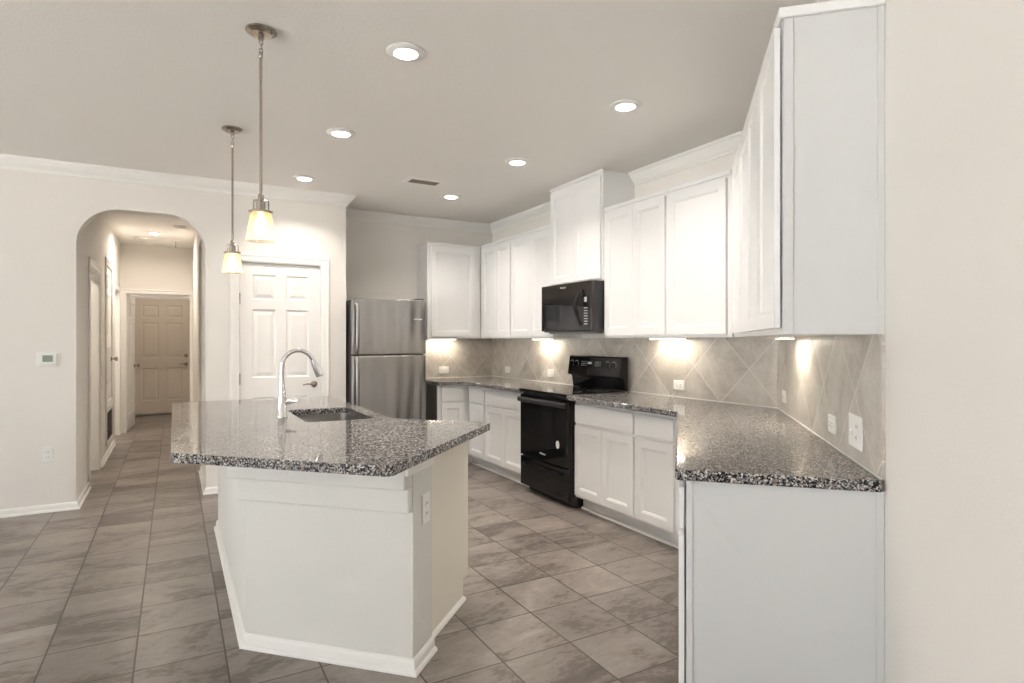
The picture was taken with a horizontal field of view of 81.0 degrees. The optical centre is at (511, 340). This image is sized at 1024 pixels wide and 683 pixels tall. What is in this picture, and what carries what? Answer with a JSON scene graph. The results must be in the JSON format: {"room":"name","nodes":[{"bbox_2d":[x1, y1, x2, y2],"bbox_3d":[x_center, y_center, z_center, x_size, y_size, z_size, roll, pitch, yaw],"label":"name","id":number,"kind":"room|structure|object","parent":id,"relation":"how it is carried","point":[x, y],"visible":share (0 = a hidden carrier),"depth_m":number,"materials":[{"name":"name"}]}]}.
{"room":"kitchen","nodes":[
{"label":"kitchen","id":0,"kind":"room"},
{"bbox_2d":[79,215,119,495],"bbox_3d":[-4.687,-0.027,6.806,0.120,2.760,4.340,0,0,-29],"label":"wall","id":1,"kind":"structure","parent":0,"point":[98,241],"depth_m":5.44,"materials":[{"name":"white paint"}]},
{"bbox_2d":[88,257,101,485],"bbox_3d":[-4.154,0.295,5.878,0.138,2.116,0.962,0,0,-29],"label":"door","id":2,"kind":"structure","parent":1,"relation":"in","point":[94,270],"depth_m":6.23,"materials":[{"name":"white paint"}]},
{"bbox_2d":[102,440,115,467],"bbox_3d":[-4.744,1.323,7.055,0.026,0.060,1.660,0,0,-29],"label":"baseboard","id":3,"kind":"structure","parent":1,"relation":"attached to","point":[108,452],"depth_m":6.98,"materials":[{"name":"white paint"}]},
{"bbox_2d":[106,404,112,446],"bbox_3d":[-4.860,1.013,7.248,0.012,0.420,0.800,0,0,-29],"label":"air vent","id":4,"kind":"object","parent":1,"relation":"in","point":[109,412],"visible":0.94,"depth_m":7.28,"materials":[{"name":"white paint"}]},
{"bbox_2d":[105,257,117,409],"bbox_3d":[-4.833,-0.077,7.217,0.108,1.742,0.942,0,0,-29],"label":"door","id":5,"kind":"structure","parent":1,"relation":"in","point":[108,358],"depth_m":7.23,"materials":[{"name":"white paint"}]},
{"bbox_2d":[113,281,120,440],"bbox_3d":[-5.445,0.295,8.169,0.138,2.116,0.962,0,0,-29],"label":"door","id":6,"kind":"structure","parent":1,"relation":"in","point":[117,289],"depth_m":8.53,"materials":[{"name":"white paint"}]},
{"bbox_2d":[120,243,192,290],"bbox_3d":[-5.324,-0.027,9.007,1.170,2.760,0.120,0,0,-29],"label":"wall","id":7,"kind":"structure","parent":0,"point":[148,267],"depth_m":8.95,"materials":[{"name":"white paint"}]},
{"bbox_2d":[121,289,192,432],"bbox_3d":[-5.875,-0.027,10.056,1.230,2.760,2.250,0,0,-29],"label":"door frame","id":8,"kind":"structure","parent":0,"point":[134,295],"depth_m":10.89,"materials":[{"name":"white paint"}]},
{"bbox_2d":[131,296,189,413],"bbox_3d":[-6.342,0.288,10.878,0.982,2.130,0.100,0,0,-29],"label":"door","id":9,"kind":"structure","parent":8,"relation":"in","point":[162,327],"depth_m":10.88,"materials":[{"name":"beige paint"}]},
{"bbox_2d":[0,169,345,508],"bbox_3d":[-4.564,-0.027,4.299,6.664,2.760,0.150,0,0,-29],"label":"wall","id":10,"kind":"structure","parent":0,"point":[43,217],"depth_m":4.78,"materials":[{"name":"white paint"}]},
{"bbox_2d":[0,482,91,517],"bbox_3d":[-5.634,1.323,4.034,4.541,0.060,0.791,0,0,-29],"label":"baseboard","id":11,"kind":"structure","parent":10,"relation":"attached to","point":[30,510],"depth_m":4.71,"materials":[{"name":"white paint"}]},
{"bbox_2d":[36,352,59,366],"bbox_3d":[-3.646,0.150,4.714,0.150,0.112,0.027,0,0,-29],"label":"thermostat","id":12,"kind":"object","parent":10,"relation":"attached to","point":[42,358],"visible":1,"depth_m":4.71,"materials":[{"name":"white plastic"}]},
{"bbox_2d":[42,447,53,462],"bbox_3d":[-3.652,0.901,4.720,0.073,0.120,0.010,0,0,-29],"label":"wall outlet","id":13,"kind":"object","parent":10,"relation":"attached to","point":[47,452],"visible":1,"depth_m":4.72,"materials":[{"name":"white plastic"}]},
{"bbox_2d":[0,154,550,233],"bbox_3d":[-3.538,-1.357,4.449,8.600,0.100,1.835,0,0,-29],"label":"crown molding","id":14,"kind":"structure","parent":10,"relation":"attached to","point":[7,162],"depth_m":5.38,"materials":[{"name":"white paint"}]},
{"bbox_2d":[230,253,328,399],"bbox_3d":[-2.170,0.283,5.623,0.872,2.140,0.192,0,0,-29],"label":"door","id":15,"kind":"structure","parent":10,"relation":"in","point":[279,304],"depth_m":5.57,"materials":[{"name":"white paint"}]},
{"bbox_2d":[193,232,204,479],"bbox_3d":[-3.772,-0.027,7.321,0.120,2.760,4.340,0,0,-29],"label":"wall","id":16,"kind":"structure","parent":0,"point":[198,245],"depth_m":6.93,"materials":[{"name":"white paint"}]},
{"bbox_2d":[199,466,217,494],"bbox_3d":[-2.866,1.323,5.751,0.211,0.060,1.066,0,0,-29],"label":"baseboard","id":17,"kind":"structure","parent":16,"relation":"attached to","point":[205,490],"depth_m":5.30,"materials":[{"name":"white paint"}]},
{"bbox_2d":[0,414,685,682],"bbox_3d":[-2.572,1.403,3.142,9.400,0.100,18.400,0,0,-29],"label":"floor","id":18,"kind":"structure","parent":0,"point":[128,585],"depth_m":3.19,"materials":[{"name":"tile"}]},
{"bbox_2d":[214,457,437,677],"bbox_3d":[-1.366,0.915,3.255,0.691,0.876,2.613,0,0,-42],"label":"kitchen island","id":19,"kind":"object","parent":18,"relation":"on","point":[331,568],"visible":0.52,"depth_m":2.53,"materials":[{"name":"white paint"}]},
{"bbox_2d":[171,396,489,476],"bbox_3d":[-1.055,0.458,3.351,1.474,0.038,2.805,0,0,-29],"label":"island countertop","id":20,"kind":"structure","parent":19,"relation":"on","point":[247,433],"depth_m":2.70,"materials":[{"name":"stone"}]},
{"bbox_2d":[276,348,323,417],"bbox_3d":[-1.222,0.242,3.466,0.262,0.392,0.060,0,0,-29],"label":"kitchen faucet","id":21,"kind":"object","parent":20,"relation":"on","point":[282,403],"visible":1,"depth_m":3.41,"materials":[{"name":"silver metal"}]},
{"bbox_2d":[297,413,359,421],"bbox_3d":[-1.091,0.577,3.569,0.406,0.200,0.686,0,0,-29],"label":"sink","id":22,"kind":"object","parent":20,"relation":"in","point":[335,416],"visible":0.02,"depth_m":3.87,"materials":[{"name":"silver metal"}]},
{"bbox_2d":[422,491,429,524],"bbox_3d":[-0.364,0.713,2.550,0.010,0.125,0.075,0,0,15],"label":"wall outlet","id":23,"kind":"object","parent":19,"relation":"attached to","point":[426,497],"visible":1,"depth_m":2.54,"materials":[{"name":"white plastic"}]},
{"bbox_2d":[346,298,425,419],"bbox_3d":[-1.365,0.468,6.207,0.740,1.769,0.803,0,0,-29],"label":"refrigerator","id":24,"kind":"object","parent":18,"relation":"on","point":[386,338],"visible":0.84,"depth_m":5.89,"materials":[{"name":"silver metal"}]},
{"bbox_2d":[426,383,471,460],"bbox_3d":[-0.744,0.915,6.715,0.444,0.876,0.620,0,0,-29],"label":"base cabinet","id":25,"kind":"object","parent":18,"relation":"on","point":[443,402],"visible":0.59,"depth_m":6.44,"materials":[{"name":"white paint"}]},
{"bbox_2d":[432,441,467,638],"bbox_3d":[-0.632,0.915,3.009,0.695,0.875,0.588,0,0,16],"label":"base cabinet","id":26,"kind":"object","parent":18,"relation":"on","point":[450,467],"visible":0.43,"depth_m":2.93,"materials":[{"name":"beige"}]},
{"bbox_2d":[469,385,491,468],"bbox_3d":[-0.135,0.915,6.529,0.620,0.876,0.486,0,0,-29],"label":"base cabinet","id":27,"kind":"object","parent":18,"relation":"on","point":[477,404],"visible":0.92,"depth_m":6.33,"materials":[{"name":"white paint"}]},
{"bbox_2d":[468,461,528,486],"bbox_3d":[-0.316,1.343,5.961,0.438,0.019,1.298,0,0,-29],"label":"trim","id":28,"kind":"structure","parent":18,"relation":"on","point":[472,462],"depth_m":6.09,"materials":[{"name":"white paint"}]},
{"bbox_2d":[485,388,522,480],"bbox_3d":[0.184,0.915,5.962,0.620,0.876,0.812,0,0,-29],"label":"base cabinet","id":29,"kind":"object","parent":18,"relation":"on","point":[502,408],"visible":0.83,"depth_m":5.81,"materials":[{"name":"white paint"}]},
{"bbox_2d":[426,376,573,392],"bbox_3d":[-0.225,0.458,6.315,0.972,0.037,1.828,0,0,-29],"label":"countertop","id":30,"kind":"structure","parent":29,"relation":"on","point":[492,382],"depth_m":6.30,"materials":[{"name":"grey stone"}]},
{"bbox_2d":[517,355,627,507],"bbox_3d":[0.513,0.748,5.238,0.646,1.210,0.766,0,0,-29],"label":"range","id":31,"kind":"object","parent":18,"relation":"on","point":[548,423],"visible":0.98,"depth_m":5.09,"materials":[{"name":"black metal"}]},
{"bbox_2d":[519,386,624,397],"bbox_3d":[0.509,0.444,5.237,0.594,0.026,0.766,0,0,-29],"label":"cooktop","id":32,"kind":"object","parent":31,"relation":"in","point":[553,391],"depth_m":5.14,"materials":[{"name":"black glass"}]},
{"bbox_2d":[575,402,644,530],"bbox_3d":[0.939,0.915,4.622,0.620,0.876,0.723,0,0,-29],"label":"base cabinet","id":33,"kind":"object","parent":18,"relation":"on","point":[605,436],"visible":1,"depth_m":4.43,"materials":[{"name":"white paint"}]},
{"bbox_2d":[581,506,678,548],"bbox_3d":[0.841,1.343,4.334,0.018,0.019,1.128,0,0,-29],"label":"trim","id":34,"kind":"structure","parent":33,"relation":"attached to","point":[670,543],"depth_m":4.28,"materials":[{"name":"white paint"}]},
{"bbox_2d":[636,411,678,544],"bbox_3d":[1.224,0.915,4.116,0.620,0.876,0.436,0,0,-29],"label":"base cabinet","id":35,"kind":"object","parent":18,"relation":"on","point":[657,488],"visible":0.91,"depth_m":3.98,"materials":[{"name":"white paint"}]},
{"bbox_2d":[679,480,883,682],"bbox_3d":[0.978,0.915,2.353,0.624,0.876,0.792,0,0,16],"label":"base cabinet","id":36,"kind":"object","parent":18,"relation":"on","point":[778,584],"visible":0.85,"depth_m":1.98,"materials":[{"name":"white paint"}]},
{"bbox_3d":[1.217,0.915,3.217,0.621,0.876,0.997,0,0,16],"label":"base cabinet","id":37,"kind":"object","parent":18,"relation":"on","visible":0},
{"bbox_2d":[567,392,881,491],"bbox_3d":[1.111,0.458,3.477,1.234,0.037,3.214,0,0,-3],"label":"countertop","id":38,"kind":"structure","parent":37,"relation":"on","point":[718,442],"depth_m":2.43,"materials":[{"name":"grey stone"}]},
{"bbox_2d":[0,0,815,247],"bbox_3d":[-2.572,-1.467,3.142,9.400,0.120,18.400,0,0,-29],"label":"ceiling","id":39,"kind":"structure","parent":0,"point":[146,85],"depth_m":3.38,"materials":[{"name":"white paint"}]},
{"bbox_2d":[146,232,162,234],"bbox_3d":[-4.690,-1.399,7.871,0.188,0.016,0.188,0,0,-29],"label":"recessed light","id":40,"kind":"object","parent":39,"relation":"in","point":[153,233],"visible":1,"depth_m":7.83,"materials":[{"name":"white plastic"}]},
{"bbox_2d":[134,237,180,246],"bbox_3d":[-5.056,-1.357,8.572,0.560,0.100,0.600,0,0,-29],"label":"attic hatch","id":41,"kind":"object","parent":39,"relation":"attached to","point":[147,241],"visible":1,"depth_m":8.52,"materials":[{"name":"white paint"}]},
{"bbox_2d":[173,225,185,228],"bbox_3d":[-4.094,-1.388,7.392,0.142,0.037,0.142,0,0,-29],"label":"smoke detector","id":42,"kind":"object","parent":39,"relation":"attached to","point":[175,226],"visible":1,"depth_m":7.35,"materials":[{"name":"white plastic"}]},
{"bbox_2d":[222,125,242,273],"bbox_3d":[-1.857,-0.928,3.988,0.132,0.958,0.132,0,0,-29],"label":"pendant light","id":43,"kind":"object","parent":39,"relation":"hanging from","point":[232,264],"visible":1,"depth_m":3.97,"materials":[{"name":"white glass"}]},
{"bbox_2d":[245,23,276,242],"bbox_3d":[-1.139,-0.928,2.721,0.132,0.958,0.132,0,0,-29],"label":"pendant light","id":44,"kind":"object","parent":39,"relation":"hanging from","point":[260,229],"visible":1,"depth_m":2.71,"materials":[{"name":"white glass"}]},
{"bbox_2d":[293,175,315,181],"bbox_3d":[-1.799,-1.399,5.202,0.188,0.016,0.188,0,0,-29],"label":"recessed light","id":45,"kind":"object","parent":39,"relation":"in","point":[306,178],"visible":1,"depth_m":5.17,"materials":[{"name":"white plastic"}]},
{"bbox_2d":[326,128,354,137],"bbox_3d":[-1.159,-1.399,4.066,0.188,0.016,0.188,0,0,-29],"label":"recessed light","id":46,"kind":"object","parent":39,"relation":"in","point":[335,132],"visible":1,"depth_m":4.04,"materials":[{"name":"white"}]},
{"bbox_2d":[386,42,424,61],"bbox_3d":[-0.518,-1.399,2.927,0.188,0.016,0.188,0,0,-29],"label":"recessed light","id":47,"kind":"object","parent":39,"relation":"in","point":[401,51],"visible":1,"depth_m":2.90,"materials":[{"name":"white plastic"}]},
{"bbox_2d":[402,177,445,186],"bbox_3d":[-0.781,-1.402,5.321,0.340,0.008,0.180,0,0,-29],"label":"ceiling vent","id":48,"kind":"object","parent":39,"relation":"in","point":[412,180],"visible":1,"depth_m":5.31,"materials":[{"name":"white metal"}]},
{"bbox_2d":[441,194,460,198],"bbox_3d":[-0.596,-1.399,5.862,0.188,0.016,0.188,0,0,-29],"label":"recessed light","id":49,"kind":"object","parent":39,"relation":"in","point":[446,196],"visible":1,"depth_m":5.83,"materials":[{"name":"white plastic"}]},
{"bbox_2d":[505,158,528,165],"bbox_3d":[0.042,-1.399,4.729,0.188,0.016,0.188,0,0,-29],"label":"recessed light","id":50,"kind":"object","parent":39,"relation":"in","point":[514,161],"visible":1,"depth_m":4.70,"materials":[{"name":"white plastic"}]},
{"bbox_2d":[610,99,640,111],"bbox_3d":[0.680,-1.399,3.596,0.188,0.016,0.188,0,0,-29],"label":"recessed light","id":51,"kind":"object","parent":39,"relation":"in","point":[626,105],"visible":1,"depth_m":3.57,"materials":[{"name":"white plastic"}]},
{"bbox_2d":[346,219,491,376],"bbox_3d":[-1.109,-0.027,6.956,2.206,2.760,0.150,0,0,-29],"label":"wall","id":52,"kind":"structure","parent":0,"point":[381,258],"depth_m":6.72,"materials":[{"name":"white paint"}]},
{"bbox_2d":[417,242,479,338],"bbox_3d":[-0.725,-0.552,6.892,0.660,1.066,0.330,0,0,-29],"label":"upper cabinet","id":53,"kind":"object","parent":52,"relation":"attached to","point":[448,274],"visible":0.99,"depth_m":6.75,"materials":[{"name":"white paint"}]},
{"bbox_2d":[423,339,491,377],"bbox_3d":[-0.678,0.210,7.103,0.988,0.457,0.014,0,0,-29],"label":"tile backsplash","id":54,"kind":"structure","parent":52,"relation":"attached to","point":[463,357],"depth_m":7.13,"materials":[{"name":"beige tile"}]},
{"bbox_2d":[439,367,448,373],"bbox_3d":[-0.798,0.350,7.027,0.125,0.078,0.009,0,0,-29],"label":"wall switch","id":55,"kind":"object","parent":54,"relation":"attached to","point":[441,369],"visible":1,"depth_m":7.02,"materials":[{"name":"white plastic"}]},
{"bbox_2d":[492,152,777,408],"bbox_3d":[0.823,-0.027,5.622,0.150,2.760,4.070,0,0,-29],"label":"wall","id":56,"kind":"structure","parent":0,"point":[724,163],"depth_m":4.80,"materials":[{"name":"white paint"}]},
{"bbox_2d":[480,237,522,338],"bbox_3d":[-0.052,-0.552,6.677,0.330,1.066,0.723,0,0,-29],"label":"upper cabinet","id":57,"kind":"object","parent":56,"relation":"attached to","point":[495,256],"visible":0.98,"depth_m":6.55,"materials":[{"name":"white paint"}]},
{"bbox_2d":[511,224,579,337],"bbox_3d":[0.318,-0.552,6.020,0.330,1.066,0.783,0,0,-29],"label":"upper cabinet","id":58,"kind":"object","parent":56,"relation":"attached to","point":[530,250],"visible":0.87,"depth_m":5.92,"materials":[{"name":"white paint"}]},
{"bbox_2d":[532,338,553,339],"bbox_3d":[0.314,-0.012,6.168,0.036,0.013,0.360,0,0,-29],"label":"light","id":59,"kind":"object","parent":58,"relation":"attached to","point":[532,338],"visible":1,"depth_m":6.14,"materials":[{"name":"white plastic"}]},
{"bbox_2d":[550,168,633,285],"bbox_3d":[0.693,-0.949,5.334,0.350,0.913,0.795,0,0,-29],"label":"upper cabinet","id":60,"kind":"object","parent":56,"relation":"attached to","point":[578,205],"visible":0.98,"depth_m":5.15,"materials":[{"name":"white paint"}]},
{"bbox_2d":[542,280,603,333],"bbox_3d":[0.622,-0.274,5.294,0.498,0.430,0.760,0,0,-29],"label":"microwave oven","id":61,"kind":"object","parent":60,"relation":"attached to","point":[576,307],"visible":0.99,"depth_m":5.08,"materials":[{"name":"black"}]},
{"bbox_2d":[492,337,777,407],"bbox_3d":[0.735,0.210,5.608,0.014,0.457,3.992,0,0,-29],"label":"tile backsplash","id":62,"kind":"structure","parent":56,"relation":"attached to","point":[744,370],"depth_m":4.68,"materials":[{"name":"beige tile"}]},
{"bbox_2d":[505,366,509,372],"bbox_3d":[-0.054,0.343,6.993,0.010,0.073,0.115,0,0,-29],"label":"wall outlet","id":63,"kind":"object","parent":62,"relation":"attached to","point":[507,369],"visible":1,"depth_m":6.99,"materials":[{"name":"white plastic"}]},
{"bbox_2d":[547,369,553,376],"bbox_3d":[0.398,0.341,6.192,0.009,0.082,0.118,0,0,-29],"label":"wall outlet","id":64,"kind":"object","parent":62,"relation":"attached to","point":[550,372],"visible":1,"depth_m":6.19,"materials":[{"name":"white plastic"}]},
{"bbox_2d":[674,380,684,389],"bbox_3d":[1.285,0.345,4.616,0.010,0.073,0.115,0,0,-29],"label":"wall outlet","id":65,"kind":"object","parent":62,"relation":"attached to","point":[678,384],"visible":1,"depth_m":4.61,"materials":[{"name":"white plastic"}]},
{"bbox_2d":[604,189,667,337],"bbox_3d":[1.068,-0.552,4.689,0.330,1.066,0.713,0,0,-29],"label":"upper cabinet","id":66,"kind":"object","parent":56,"relation":"attached to","point":[635,230],"visible":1,"depth_m":4.57,"materials":[{"name":"white paint"}]},
{"bbox_2d":[649,338,685,339],"bbox_3d":[1.193,-0.012,4.608,0.036,0.013,0.360,0,0,-29],"label":"light","id":67,"kind":"object","parent":66,"relation":"attached to","point":[649,338],"visible":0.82,"depth_m":4.62,"materials":[{"name":"white plastic"}]},
{"bbox_2d":[666,169,733,337],"bbox_3d":[1.383,-0.552,4.128,0.330,1.066,0.571,0,0,-29],"label":"upper cabinet","id":68,"kind":"object","parent":56,"relation":"attached to","point":[699,211],"visible":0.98,"depth_m":4.02,"materials":[{"name":"white paint"}]},
{"bbox_2d":[780,0,1023,682],"bbox_3d":[1.380,-0.027,2.353,0.150,2.760,3.224,0,0,16],"label":"wall","id":69,"kind":"structure","parent":0,"point":[953,484],"depth_m":1.43,"materials":[{"name":"white paint"}]},
{"bbox_2d":[628,0,831,185],"bbox_3d":[1.286,-1.357,2.936,0.800,0.100,4.262,0,0,2],"label":"crown molding","id":70,"kind":"structure","parent":69,"relation":"attached to","point":[727,145],"depth_m":4.49,"materials":[{"name":"white paint"}]},
{"bbox_2d":[732,111,803,336],"bbox_3d":[1.386,-0.552,3.240,0.309,1.066,0.960,0,0,16],"label":"upper cabinet","id":71,"kind":"object","parent":69,"relation":"attached to","point":[739,166],"visible":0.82,"depth_m":3.19,"materials":[{"name":"white paint"}]},
{"bbox_2d":[775,336,794,338],"bbox_3d":[1.406,-0.012,3.095,0.036,0.013,0.360,0,0,16],"label":"light","id":72,"kind":"object","parent":71,"relation":"attached to","point":[784,337],"visible":0.93,"depth_m":2.94,"materials":[{"name":"white plastic"}]},
{"bbox_2d":[747,0,885,335],"bbox_3d":[1.135,-0.551,2.346,0.319,1.067,0.895,0,0,16],"label":"upper cabinet","id":73,"kind":"object","parent":69,"relation":"attached to","point":[816,116],"visible":1,"depth_m":1.94,"materials":[{"name":"white paint"}]},
{"bbox_2d":[778,334,884,479],"bbox_3d":[1.439,0.210,2.872,0.014,0.457,2.057,0,0,16],"label":"tile backsplash","id":74,"kind":"structure","parent":69,"relation":"attached to","point":[820,376],"depth_m":2.37,"materials":[{"name":"beige tile"}]},
{"bbox_2d":[782,390,785,403],"bbox_3d":[1.641,0.341,3.623,0.010,0.073,0.118,0,0,15],"label":"wall outlet","id":75,"kind":"object","parent":74,"relation":"attached to","point":[783,391],"visible":1,"depth_m":3.59,"materials":[{"name":"white plastic"}]},
{"bbox_2d":[828,414,836,434],"bbox_3d":[1.322,0.347,2.479,0.010,0.073,0.118,0,0,15],"label":"wall outlet","id":76,"kind":"object","parent":74,"relation":"attached to","point":[832,420],"visible":1,"depth_m":2.46,"materials":[{"name":"white plastic"}]},
{"bbox_2d":[849,412,862,451],"bbox_3d":[1.225,0.327,2.150,0.018,0.118,0.165,0,0,16],"label":"wall outlet","id":77,"kind":"object","parent":74,"relation":"attached to","point":[855,422],"visible":1,"depth_m":2.13,"materials":[{"name":"white plastic"}]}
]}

